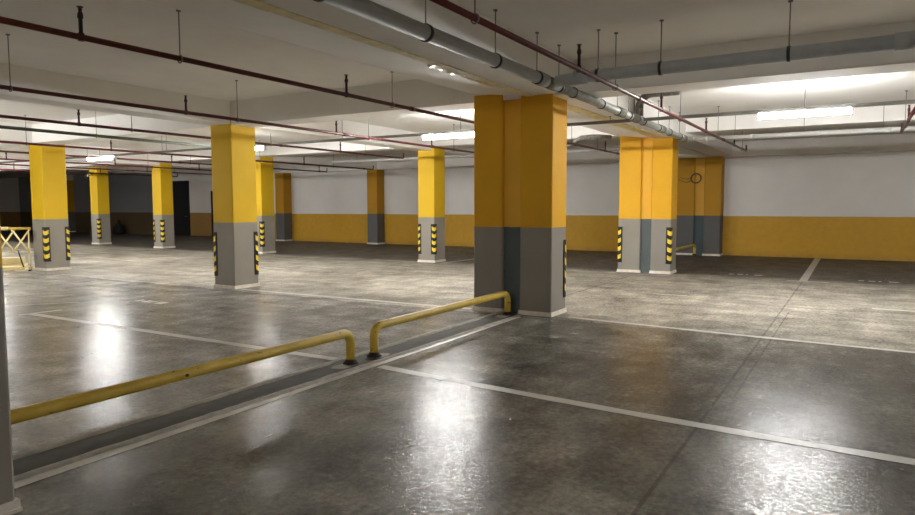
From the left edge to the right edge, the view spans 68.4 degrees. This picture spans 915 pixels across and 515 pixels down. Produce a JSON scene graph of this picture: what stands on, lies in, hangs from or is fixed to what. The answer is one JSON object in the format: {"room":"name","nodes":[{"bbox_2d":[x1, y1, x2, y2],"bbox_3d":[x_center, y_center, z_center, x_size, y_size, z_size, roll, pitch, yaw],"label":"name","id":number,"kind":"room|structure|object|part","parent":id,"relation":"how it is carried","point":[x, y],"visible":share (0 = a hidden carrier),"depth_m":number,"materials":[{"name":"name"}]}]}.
{"room":"parking garage","nodes":[
{"label":"parking garage","id":0,"kind":"room"},
{"bbox_2d":[18,173,153,233],"bbox_3d":[-22.079,-3.183,39.787,14.300,3.380,0.059,2,5,31],"label":"wall","id":1,"kind":"structure","parent":0,"point":[131,196],"depth_m":37.99,"materials":[{"name":"paint"}]},
{"bbox_2d":[0,169,212,235],"bbox_3d":[-19.733,-3.092,38.551,26.600,3.380,0.200,2,5,31],"label":"wall","id":2,"kind":"structure","parent":0,"point":[200,187],"depth_m":34.93,"materials":[{"name":"paint"}]},
{"bbox_2d":[172,181,190,235],"bbox_3d":[-14.652,-2.594,35.384,1.600,2.850,0.110,2,5,31],"label":"door","id":3,"kind":"structure","parent":2,"relation":"in","point":[181,200],"depth_m":35.28,"materials":[{"name":"metal"}]},
{"bbox_2d":[211,191,213,235],"bbox_3d":[-11.921,-2.202,33.790,1.250,2.300,0.110,2,5,31],"label":"door","id":4,"kind":"structure","parent":2,"relation":"in","point":[211,191],"depth_m":34.06,"materials":[{"name":"metal"}]},
{"bbox_3d":[-11.915,-2.202,33.800,1.250,2.300,0.088,2,5,31],"label":"frame","id":5,"kind":"part","parent":4,"relation":"part of","materials":[{"name":"black metal"}]},
{"bbox_2d":[0,0,914,178],"bbox_3d":[-14.014,-3.233,16.365,59.400,0.250,32.600,2,5,31],"label":"ceiling","id":6,"kind":"structure","parent":0,"point":[567,24],"depth_m":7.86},
{"bbox_2d":[0,163,177,176],"bbox_3d":[-14.946,-3.407,24.409,0.076,0.622,11.069,2,5,31],"label":"pipe","id":7,"kind":"object","parent":6,"relation":"hanging from","point":[14,169],"visible":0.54,"depth_m":25.93,"materials":[{"name":"red metal"}]},
{"bbox_2d":[0,111,210,147],"bbox_3d":[-6.820,-2.473,11.970,0.116,0.622,7.901,2,5,30],"label":"conduit","id":8,"kind":"object","parent":6,"relation":"hanging from","point":[96,135],"visible":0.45,"depth_m":12.32,"materials":[{"name":"metal"}]},
{"bbox_2d":[0,153,211,170],"bbox_3d":[-10.812,-3.139,20.805,0.076,0.622,13.069,2,5,31],"label":"pipe","id":9,"kind":"object","parent":6,"relation":"hanging from","point":[6,158],"visible":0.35,"depth_m":21.01,"materials":[{"name":"metal"}]},
{"bbox_2d":[0,163,211,174],"bbox_3d":[-12.707,-3.266,22.505,0.076,0.622,12.069,2,5,31],"label":"pipe","id":10,"kind":"object","parent":6,"relation":"hanging from","point":[174,172],"visible":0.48,"depth_m":23.62,"materials":[{"name":"metal"}]},
{"bbox_2d":[0,150,326,171],"bbox_3d":[-8.599,-3.017,19.148,0.076,0.622,14.469,2,5,31],"label":"pipe","id":11,"kind":"object","parent":6,"relation":"hanging from","point":[5,151],"visible":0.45,"depth_m":18.85,"materials":[{"name":"metal"}]},
{"bbox_2d":[0,115,373,169],"bbox_3d":[-6.679,-2.894,17.491,0.076,0.622,14.569,2,5,31],"label":"pipe","id":12,"kind":"object","parent":6,"relation":"hanging from","point":[9,142],"visible":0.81,"depth_m":16.05,"materials":[{"name":"metal"}]},
{"bbox_2d":[0,109,403,158],"bbox_3d":[-4.656,-2.542,12.817,0.076,0.622,12.569,2,5,31],"label":"pipe","id":13,"kind":"object","parent":6,"relation":"hanging from","point":[78,123],"visible":0.74,"depth_m":11.63,"materials":[{"name":"red metal"}]},
{"bbox_2d":[0,34,473,152],"bbox_3d":[-2.055,-2.495,12.148,0.076,0.622,16.069,2,5,31],"label":"pipe","id":14,"kind":"object","parent":6,"relation":"hanging from","point":[5,87],"visible":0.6,"depth_m":9.34,"materials":[{"name":"red metal"}]},
{"bbox_3d":[-4.903,-2.126,7.358,0.068,0.622,0.042,0,4,3],"label":"hanger rod","id":15,"kind":"part","parent":14,"relation":"part of","materials":[{"name":"metal"}]},
{"bbox_3d":[-3.297,-2.334,10.060,0.068,0.622,0.042,0,4,3],"label":"hanger rod","id":16,"kind":"part","parent":14,"relation":"part of","materials":[{"name":"metal"}]},
{"bbox_2d":[0,6,619,154],"bbox_3d":[-0.143,-2.237,9.777,0.076,0.461,17.919,2,5,31],"label":"pipe","id":17,"kind":"object","parent":6,"relation":"hanging from","point":[80,36],"visible":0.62,"depth_m":6.04,"materials":[{"name":"metal"}]},
{"bbox_3d":[-2.443,-1.938,5.910,0.068,0.461,0.042,0,4,3],"label":"hanger rod","id":18,"kind":"part","parent":17,"relation":"part of","materials":[{"name":"metal"}]},
{"bbox_3d":[-0.837,-2.147,8.611,0.068,0.461,0.042,0,4,3],"label":"hanger rod","id":19,"kind":"part","parent":17,"relation":"part of","materials":[{"name":"metal"}]},
{"bbox_2d":[567,134,611,146],"bbox_3d":[2.300,-2.451,13.767,1.103,0.250,2.188,2,5,31],"label":"pipe fitting","id":20,"kind":"object","parent":17,"relation":"attached to","point":[592,136],"visible":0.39,"depth_m":14.34,"materials":[{"name":"metal"}]},
{"bbox_2d":[0,110,630,162],"bbox_3d":[-9.977,-2.978,18.531,29.760,0.602,0.084,2,5,31],"label":"beam","id":21,"kind":"structure","parent":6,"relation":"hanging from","point":[620,120],"depth_m":13.40,"materials":[{"name":"metal"}]},
{"bbox_3d":[-9.745,-2.711,18.414,1.248,0.088,0.084,2,5,31],"label":"ceiling lamp","id":22,"kind":"part","parent":21,"relation":"part of","materials":[{"name":"white plastic"}]},
{"bbox_3d":[-4.885,-2.501,15.539,1.248,0.088,0.084,2,5,31],"label":"ceiling lamp","id":23,"kind":"part","parent":21,"relation":"part of","materials":[{"name":"white plastic"}]},
{"bbox_3d":[-0.137,-2.295,12.731,1.248,0.088,0.084,2,5,31],"label":"ceiling lamp","id":24,"kind":"part","parent":21,"relation":"part of","materials":[{"name":"white plastic"}]},
{"bbox_2d":[313,0,550,86],"bbox_3d":[-1.594,-1.846,3.184,0.152,0.556,10.080,2,5,31],"label":"drain pipe","id":25,"kind":"object","parent":6,"relation":"hanging from","point":[367,9],"visible":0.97,"depth_m":5.49,"materials":[{"name":"metal"}]},
{"bbox_3d":[0.364,-2.173,6.472,0.041,0.410,0.041,-3,5,-37],"label":"hanger rod","id":26,"kind":"part","parent":25,"relation":"part of","materials":[{"name":"metal"}]},
{"bbox_3d":[0.864,-2.238,7.312,0.041,0.410,0.041,-3,5,-37],"label":"hanger rod","id":27,"kind":"part","parent":25,"relation":"part of","materials":[{"name":"metal"}]},
{"bbox_2d":[535,71,550,86],"bbox_3d":[0.926,-1.972,7.436,0.152,0.152,0.200,2,5,31],"label":"socket","id":28,"kind":"object","parent":25,"relation":"attached to","point":[546,79],"depth_m":7.39,"materials":[{"name":"grey metal"}]},
{"bbox_2d":[233,0,656,138],"bbox_3d":[1.151,-2.203,9.334,0.140,0.028,12.675,2,5,31],"label":"trim","id":29,"kind":"structure","parent":6,"relation":"attached to","point":[258,4],"depth_m":6.03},
{"bbox_2d":[427,65,495,88],"bbox_3d":[0.094,-2.034,7.597,0.089,0.054,1.496,2,5,31],"label":"ceiling lamp","id":30,"kind":"object","parent":29,"relation":"attached to","point":[446,70],"visible":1,"depth_m":7.46,"materials":[{"name":"white plastic"}]},
{"bbox_2d":[0,104,914,171],"bbox_3d":[-9.807,-3.505,23.459,59.000,0.300,0.505,2,5,31],"label":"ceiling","id":31,"kind":"structure","parent":6,"relation":"attached to","point":[871,115],"depth_m":14.16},
{"bbox_2d":[331,139,619,162],"bbox_3d":[0.115,-3.036,18.646,9.400,0.537,0.084,2,5,31],"label":"drain pipe","id":32,"kind":"object","parent":6,"relation":"hanging from","point":[615,148],"visible":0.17,"depth_m":18.85,"materials":[{"name":"metal"}]},
{"bbox_2d":[430,0,746,151],"bbox_3d":[2.487,-2.234,8.621,0.076,0.622,17.219,2,5,31],"label":"pipe","id":33,"kind":"object","parent":6,"relation":"hanging from","point":[475,17],"visible":0.9,"depth_m":6.18,"materials":[{"name":"metal"}]},
{"bbox_3d":[0.120,-1.927,4.642,0.042,0.622,0.068,-3,5,-31],"label":"hanger rod","id":34,"kind":"part","parent":33,"relation":"part of","materials":[{"name":"metal"}]},
{"bbox_3d":[1.727,-2.136,7.344,0.068,0.622,0.042,0,4,3],"label":"hanger rod","id":35,"kind":"part","parent":33,"relation":"part of","materials":[{"name":"metal"}]},
{"bbox_2d":[274,133,914,173],"bbox_3d":[4.704,-3.357,22.057,32.600,0.430,0.445,2,5,31],"label":"ceiling beam","id":36,"kind":"structure","parent":6,"relation":"attached to","point":[887,142],"depth_m":19.19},
{"bbox_2d":[567,104,664,138],"bbox_3d":[2.918,-2.408,12.109,0.190,0.017,6.164,2,5,31],"label":"trim","id":37,"kind":"structure","parent":6,"relation":"attached to","point":[601,117],"depth_m":11.55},
{"bbox_2d":[544,45,692,141],"bbox_3d":[2.905,-2.441,10.855,0.227,0.550,7.706,2,5,31],"label":"drain pipe","id":38,"kind":"object","parent":6,"relation":"hanging from","point":[572,92],"visible":0.85,"depth_m":9.75,"materials":[{"name":"metal"}]},
{"bbox_2d":[544,76,561,91],"bbox_3d":[1.069,-1.992,7.699,0.140,0.140,0.340,2,5,31],"label":"socket","id":39,"kind":"object","parent":38,"relation":"attached to","point":[552,86],"depth_m":7.64,"materials":[{"name":"grey metal"}]},
{"bbox_2d":[616,106,627,117],"bbox_3d":[2.429,-2.173,10.048,0.140,0.140,0.300,2,5,31],"label":"socket","id":40,"kind":"object","parent":38,"relation":"attached to","point":[623,112],"depth_m":9.97,"materials":[{"name":"grey metal"}]},
{"bbox_2d":[629,112,640,122],"bbox_3d":[2.804,-2.223,10.696,0.140,0.140,0.360,2,5,31],"label":"socket","id":41,"kind":"object","parent":38,"relation":"attached to","point":[636,118],"depth_m":10.63,"materials":[{"name":"grey metal"}]},
{"bbox_2d":[634,91,679,115],"bbox_3d":[3.244,-2.508,10.820,0.815,0.408,0.160,2,5,31],"label":"pipe bend","id":42,"kind":"object","parent":6,"relation":"attached to","point":[638,109],"visible":0.6,"depth_m":10.88,"materials":[{"name":"metal"}]},
{"bbox_2d":[554,0,914,86],"bbox_3d":[3.785,-2.050,5.738,6.484,0.556,0.217,3,5,34],"label":"pipe","id":43,"kind":"object","parent":6,"relation":"hanging from","point":[898,41],"visible":0.94,"depth_m":6.35,"materials":[{"name":"metal"}]},
{"bbox_3d":[1.508,-2.231,7.203,0.041,0.410,0.041,-3,5,-37],"label":"hanger rod","id":44,"kind":"part","parent":43,"relation":"part of","materials":[{"name":"metal"}]},
{"bbox_3d":[2.071,-2.204,6.840,0.041,0.410,0.041,-3,5,-37],"label":"hanger rod","id":45,"kind":"part","parent":43,"relation":"part of","materials":[{"name":"metal"}]},
{"bbox_3d":[3.063,-2.157,6.200,0.041,0.410,0.041,1,4,8],"label":"hanger rod","id":46,"kind":"part","parent":43,"relation":"part of","materials":[{"name":"metal"}]},
{"bbox_2d":[643,80,914,120],"bbox_3d":[7.965,-2.200,7.920,11.520,0.602,0.084,2,5,31],"label":"lighting trunking","id":47,"kind":"object","parent":6,"relation":"hanging from","point":[899,102],"depth_m":9.70,"materials":[{"name":"metal"}]},
{"bbox_3d":[4.989,-2.073,9.699,1.248,0.088,0.084,2,5,31],"label":"ceiling lamp","id":48,"kind":"part","parent":47,"relation":"part of","materials":[{"name":"white plastic"}]},
{"bbox_2d":[792,81,799,85],"bbox_3d":[5.114,-2.631,10.165,0.118,0.070,0.120,2,5,31],"label":"smoke detector","id":49,"kind":"object","parent":6,"relation":"attached to","point":[795,83],"visible":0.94,"depth_m":10.13,"materials":[{"name":"white plastic"}]},
{"bbox_2d":[695,112,914,141],"bbox_3d":[8.835,-2.525,11.785,8.980,0.545,0.106,2,5,31],"label":"drain pipe","id":50,"kind":"object","parent":6,"relation":"hanging from","point":[909,128],"visible":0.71,"depth_m":12.98,"materials":[{"name":"metal"}]},
{"bbox_2d":[900,90,914,132],"bbox_3d":[6.618,-2.331,9.800,0.076,0.622,4.869,2,5,31],"label":"pipe","id":51,"kind":"object","parent":6,"relation":"hanging from","point":[910,114],"visible":1,"depth_m":10.27,"materials":[{"name":"metal"}]},
{"bbox_3d":[7.366,-2.428,11.057,0.068,0.622,0.042,0,4,3],"label":"hanger rod","id":52,"kind":"part","parent":51,"relation":"part of","materials":[{"name":"metal"}]},
{"bbox_2d":[1,230,914,514],"bbox_3d":[-14.008,0.386,16.641,59.400,0.250,32.600,2,5,31],"label":"floor","id":53,"kind":"structure","parent":0,"point":[374,440],"depth_m":5.72,"materials":[{"name":"concrete"}]},
{"bbox_2d":[0,227,22,514],"bbox_3d":[-2.792,-0.234,3.263,1.136,2.980,0.576,2,5,31],"label":"concrete column","id":54,"kind":"structure","parent":53,"relation":"on","point":[10,504],"depth_m":3.27,"materials":[{"name":"paint"}]},
{"bbox_3d":[-2.789,1.222,3.374,1.136,0.060,0.576,2,5,31],"label":"skirting","id":55,"kind":"part","parent":54,"relation":"part of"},
{"bbox_2d":[2,257,27,269],"bbox_3d":[-11.037,0.156,16.043,1.300,0.290,0.300,-2,5,-20],"label":"stack","id":56,"kind":"object","parent":53,"relation":"on","point":[6,261],"visible":0.8,"depth_m":16.06,"materials":[{"name":"beige wood"}]},
{"bbox_2d":[1,227,32,270],"bbox_3d":[-10.935,-0.174,15.446,2.005,1.038,0.220,-2,5,-20],"label":"barrier","id":57,"kind":"object","parent":53,"relation":"on","point":[12,229],"visible":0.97,"depth_m":15.68,"materials":[{"name":"yellow metal"}]},
{"bbox_3d":[-10.043,-0.181,15.779,0.033,0.960,0.033,-3,5,-37],"label":"post","id":58,"kind":"part","parent":57,"relation":"part of","materials":[{"name":"beige metal"}]},
{"bbox_2d":[11,302,75,305],"bbox_3d":[-6.444,0.721,10.389,0.637,0.001,0.876,2,5,31],"label":"floor marking","id":59,"kind":"object","parent":53,"relation":"on","point":[69,302],"visible":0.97,"depth_m":10.36,"materials":[{"name":"white paint"}]},
{"bbox_2d":[29,144,71,270],"bbox_3d":[-9.723,-1.230,16.043,0.576,3.050,0.596,2,5,31],"label":"concrete column","id":60,"kind":"structure","parent":53,"relation":"on","point":[51,238],"depth_m":15.85,"materials":[{"name":"paint"}]},
{"bbox_3d":[-9.720,0.261,16.156,0.576,0.060,0.596,2,5,31],"label":"skirting","id":61,"kind":"part","parent":60,"relation":"part of","materials":[{"name":"white paint"}]},
{"bbox_2d":[66,175,75,231],"bbox_3d":[-23.226,-3.212,40.205,0.536,3.380,0.526,2,5,31],"label":"concrete column","id":62,"kind":"structure","parent":53,"relation":"on","point":[69,178],"depth_m":40.07,"materials":[{"name":"orange paint"}]},
{"bbox_2d":[89,166,111,243],"bbox_3d":[-14.452,-2.107,27.207,0.536,3.120,0.536,2,5,31],"label":"concrete column","id":63,"kind":"structure","parent":53,"relation":"on","point":[99,183],"depth_m":27.03,"materials":[{"name":"paint"}]},
{"bbox_2d":[113,220,124,233],"bbox_3d":[-18.798,-1.685,37.287,0.600,0.762,0.601,2,5,31],"label":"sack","id":64,"kind":"object","parent":53,"relation":"on","point":[118,228],"visible":0.96,"depth_m":37.10,"materials":[{"name":"black plastic"}]},
{"bbox_2d":[125,298,172,303],"bbox_3d":[-4.874,0.696,10.672,0.770,0.001,0.680,2,5,31],"label":"floor marking","id":65,"kind":"object","parent":53,"relation":"on","point":[148,301],"visible":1,"depth_m":10.66,"materials":[{"name":"paint"}]},
{"bbox_2d":[152,163,175,247],"bbox_3d":[-10.743,-1.911,24.549,0.536,3.120,0.536,2,5,31],"label":"concrete column","id":66,"kind":"structure","parent":53,"relation":"on","point":[162,185],"depth_m":24.38,"materials":[{"name":"paint"}]},
{"bbox_3d":[-10.740,-0.386,24.666,0.536,0.060,0.536,2,5,31],"label":"skirting","id":67,"kind":"part","parent":66,"relation":"part of","materials":[{"name":"white paint"}]},
{"bbox_2d":[19,310,337,359],"bbox_3d":[-3.561,0.885,8.180,5.663,0.001,0.567,2,5,31],"label":"floor marking","id":68,"kind":"object","parent":53,"relation":"on","point":[34,314],"visible":0.92,"depth_m":7.84,"materials":[{"name":"white paint"}]},
{"bbox_2d":[211,120,260,288],"bbox_3d":[-4.146,-0.973,12.536,0.576,3.050,0.616,2,5,31],"label":"concrete column","id":69,"kind":"structure","parent":53,"relation":"on","point":[235,234],"depth_m":12.33,"materials":[{"name":"paint"}]},
{"bbox_3d":[-4.144,0.518,12.649,0.576,0.060,0.616,2,5,31],"label":"skirting","id":70,"kind":"part","parent":69,"relation":"part of","materials":[{"name":"white paint"}]},
{"bbox_2d":[256,156,275,253],"bbox_3d":[-6.297,-1.704,21.723,0.536,3.120,0.596,2,5,31],"label":"concrete column","id":71,"kind":"structure","parent":53,"relation":"on","point":[264,170],"depth_m":21.51,"materials":[{"name":"paint"}]},
{"bbox_3d":[-6.294,-0.178,21.839,0.536,0.060,0.596,2,5,31],"label":"skirting","id":72,"kind":"part","parent":71,"relation":"part of","materials":[{"name":"white paint"}]},
{"bbox_2d":[13,311,520,481],"bbox_3d":[-0.981,0.993,6.513,0.467,0.033,6.720,2,5,31],"label":"curb","id":73,"kind":"object","parent":53,"relation":"on","point":[26,464],"visible":0.94,"depth_m":4.98,"materials":[{"name":"grey concrete"}]},
{"bbox_2d":[10,329,358,424],"bbox_3d":[-1.851,0.935,4.881,0.150,0.333,3.474,2,5,31],"label":"guard rail","id":74,"kind":"object","parent":73,"relation":"on","point":[25,413],"visible":1,"depth_m":4.62,"materials":[{"name":"yellow metal"}]},
{"bbox_2d":[367,291,512,356],"bbox_3d":[-0.070,0.704,7.874,0.150,0.333,3.094,2,5,31],"label":"guard rail","id":75,"kind":"object","parent":73,"relation":"on","point":[381,324],"visible":1,"depth_m":7.38,"materials":[{"name":"yellow metal"}]},
{"bbox_2d":[14,317,519,488],"bbox_3d":[-0.812,1.020,6.334,0.149,0.001,6.501,2,5,31],"label":"parking line","id":76,"kind":"object","parent":53,"relation":"on","point":[32,479],"visible":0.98,"depth_m":4.57,"materials":[{"name":"white paint"}]},
{"bbox_2d":[275,173,292,240],"bbox_3d":[-7.605,-2.204,29.440,0.536,2.950,0.524,2,5,31],"label":"concrete column","id":77,"kind":"structure","parent":53,"relation":"on","point":[282,180],"depth_m":29.26,"materials":[{"name":"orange paint"}]},
{"bbox_2d":[238,289,471,308],"bbox_3d":[-1.870,0.664,11.040,4.801,0.001,0.162,2,5,31],"label":"floor marking","id":78,"kind":"object","parent":53,"relation":"on","point":[238,289],"visible":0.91,"depth_m":10.97,"materials":[{"name":"white paint"}]},
{"bbox_2d":[367,169,384,243],"bbox_3d":[-3.261,-2.015,26.871,0.536,2.950,0.524,2,5,31],"label":"concrete column","id":79,"kind":"structure","parent":53,"relation":"on","point":[375,178],"depth_m":26.68,"materials":[{"name":"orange paint"}]},
{"bbox_2d":[417,145,445,262],"bbox_3d":[-0.700,-1.446,18.210,0.556,3.120,0.586,2,5,31],"label":"concrete column","id":80,"kind":"structure","parent":53,"relation":"on","point":[431,163],"depth_m":18.00,"materials":[{"name":"paint"}]},
{"bbox_3d":[-0.698,0.080,18.326,0.556,0.060,0.586,2,5,31],"label":"skirting","id":81,"kind":"part","parent":80,"relation":"part of","materials":[{"name":"white paint"}]},
{"bbox_2d":[472,94,566,316],"bbox_3d":[0.881,-0.752,9.534,1.236,3.050,0.566,2,5,31],"label":"column","id":82,"kind":"structure","parent":53,"relation":"on","point":[520,145],"depth_m":9.30,"materials":[{"name":"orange paint"}]},
{"bbox_3d":[0.565,0.724,9.835,0.496,0.060,0.566,2,5,31],"label":"skirting","id":83,"kind":"part","parent":82,"relation":"part of","materials":[{"name":"white paint"}]},
{"bbox_3d":[1.198,0.752,9.461,0.506,0.060,0.566,2,5,31],"label":"skirting","id":84,"kind":"part","parent":82,"relation":"part of","materials":[{"name":"white paint"}]},
{"bbox_2d":[377,365,914,464],"bbox_3d":[2.315,1.170,4.295,7.305,0.001,0.496,2,5,31],"label":"parking line","id":85,"kind":"object","parent":53,"relation":"on","point":[864,453],"visible":1,"depth_m":4.68,"materials":[{"name":"white paint"}]},
{"bbox_2d":[616,136,677,273],"bbox_3d":[4.309,-1.228,15.236,1.216,3.120,0.566,2,5,31],"label":"column","id":86,"kind":"structure","parent":53,"relation":"on","point":[648,167],"depth_m":15.02,"materials":[{"name":"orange paint"}]},
{"bbox_3d":[4.019,0.285,15.525,0.536,0.060,0.566,2,5,31],"label":"skirting","id":87,"kind":"part","parent":86,"relation":"part of","materials":[{"name":"white paint"}]},
{"bbox_3d":[4.630,0.312,15.164,0.476,0.060,0.566,2,5,31],"label":"skirting","id":88,"kind":"part","parent":86,"relation":"part of","materials":[{"name":"white paint"}]},
{"bbox_2d":[676,244,695,254],"bbox_3d":[6.252,-0.134,18.718,0.146,0.336,3.450,2,5,31],"label":"guard rail","id":89,"kind":"object","parent":53,"relation":"on","point":[691,245],"visible":0.54,"depth_m":19.41,"materials":[{"name":"yellow metal"}]},
{"bbox_2d":[676,157,724,255],"bbox_3d":[7.388,-1.553,20.556,1.356,2.950,0.536,2,5,31],"label":"column","id":90,"kind":"structure","parent":53,"relation":"on","point":[700,206],"depth_m":20.34,"materials":[{"name":"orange paint"}]},
{"bbox_3d":[7.064,-0.126,20.859,0.596,0.060,0.536,2,5,31],"label":"skirting","id":91,"kind":"part","parent":90,"relation":"part of","materials":[{"name":"white paint"}]},
{"bbox_2d":[679,173,701,183],"bbox_3d":[7.035,-2.396,20.371,0.686,0.324,0.030,2,5,31],"label":"cable coil","id":92,"kind":"object","parent":90,"relation":"hanging from","point":[691,180],"visible":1,"depth_m":20.31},
{"bbox_3d":[7.752,-0.096,20.452,0.516,0.060,0.536,2,5,31],"label":"skirting","id":93,"kind":"part","parent":90,"relation":"part of","materials":[{"name":"white paint"}]},
{"bbox_2d":[568,317,914,352],"bbox_3d":[4.333,0.946,7.199,6.806,0.001,0.496,2,5,31],"label":"parking line","id":94,"kind":"object","parent":53,"relation":"on","point":[568,317],"visible":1,"depth_m":7.73,"materials":[{"name":"white paint"}]},
{"bbox_2d":[720,273,764,276],"bbox_3d":[6.213,0.371,14.699,0.920,0.001,0.840,2,5,31],"label":"floor marking","id":95,"kind":"object","parent":53,"relation":"on","point":[720,273],"visible":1,"depth_m":14.59,"materials":[{"name":"paint"}]},
{"bbox_2d":[787,258,828,282],"bbox_3d":[8.650,0.253,16.197,0.740,0.001,6.829,2,5,31],"label":"parking line","id":96,"kind":"object","parent":53,"relation":"on","point":[807,274],"visible":1,"depth_m":15.23,"materials":[{"name":"white paint"}]},
{"bbox_2d":[848,279,900,283],"bbox_3d":[8.254,0.471,13.341,0.920,0.001,0.800,2,5,31],"label":"floor marking","id":97,"kind":"object","parent":53,"relation":"on","point":[895,282],"visible":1,"depth_m":13.29,"materials":[{"name":"paint"}]},
{"bbox_2d":[872,308,914,311],"bbox_3d":[7.064,0.788,9.211,2.360,0.001,0.106,2,5,31],"label":"parking line","id":98,"kind":"object","parent":53,"relation":"on","point":[872,308],"visible":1,"depth_m":9.71,"materials":[{"name":"white paint"}]},
{"bbox_2d":[274,151,914,260],"bbox_3d":[4.871,-1.908,22.446,32.600,3.380,0.200,2,5,31],"label":"wall","id":99,"kind":"structure","parent":0,"point":[857,206],"depth_m":20.07,"materials":[{"name":"paint"}]}
]}

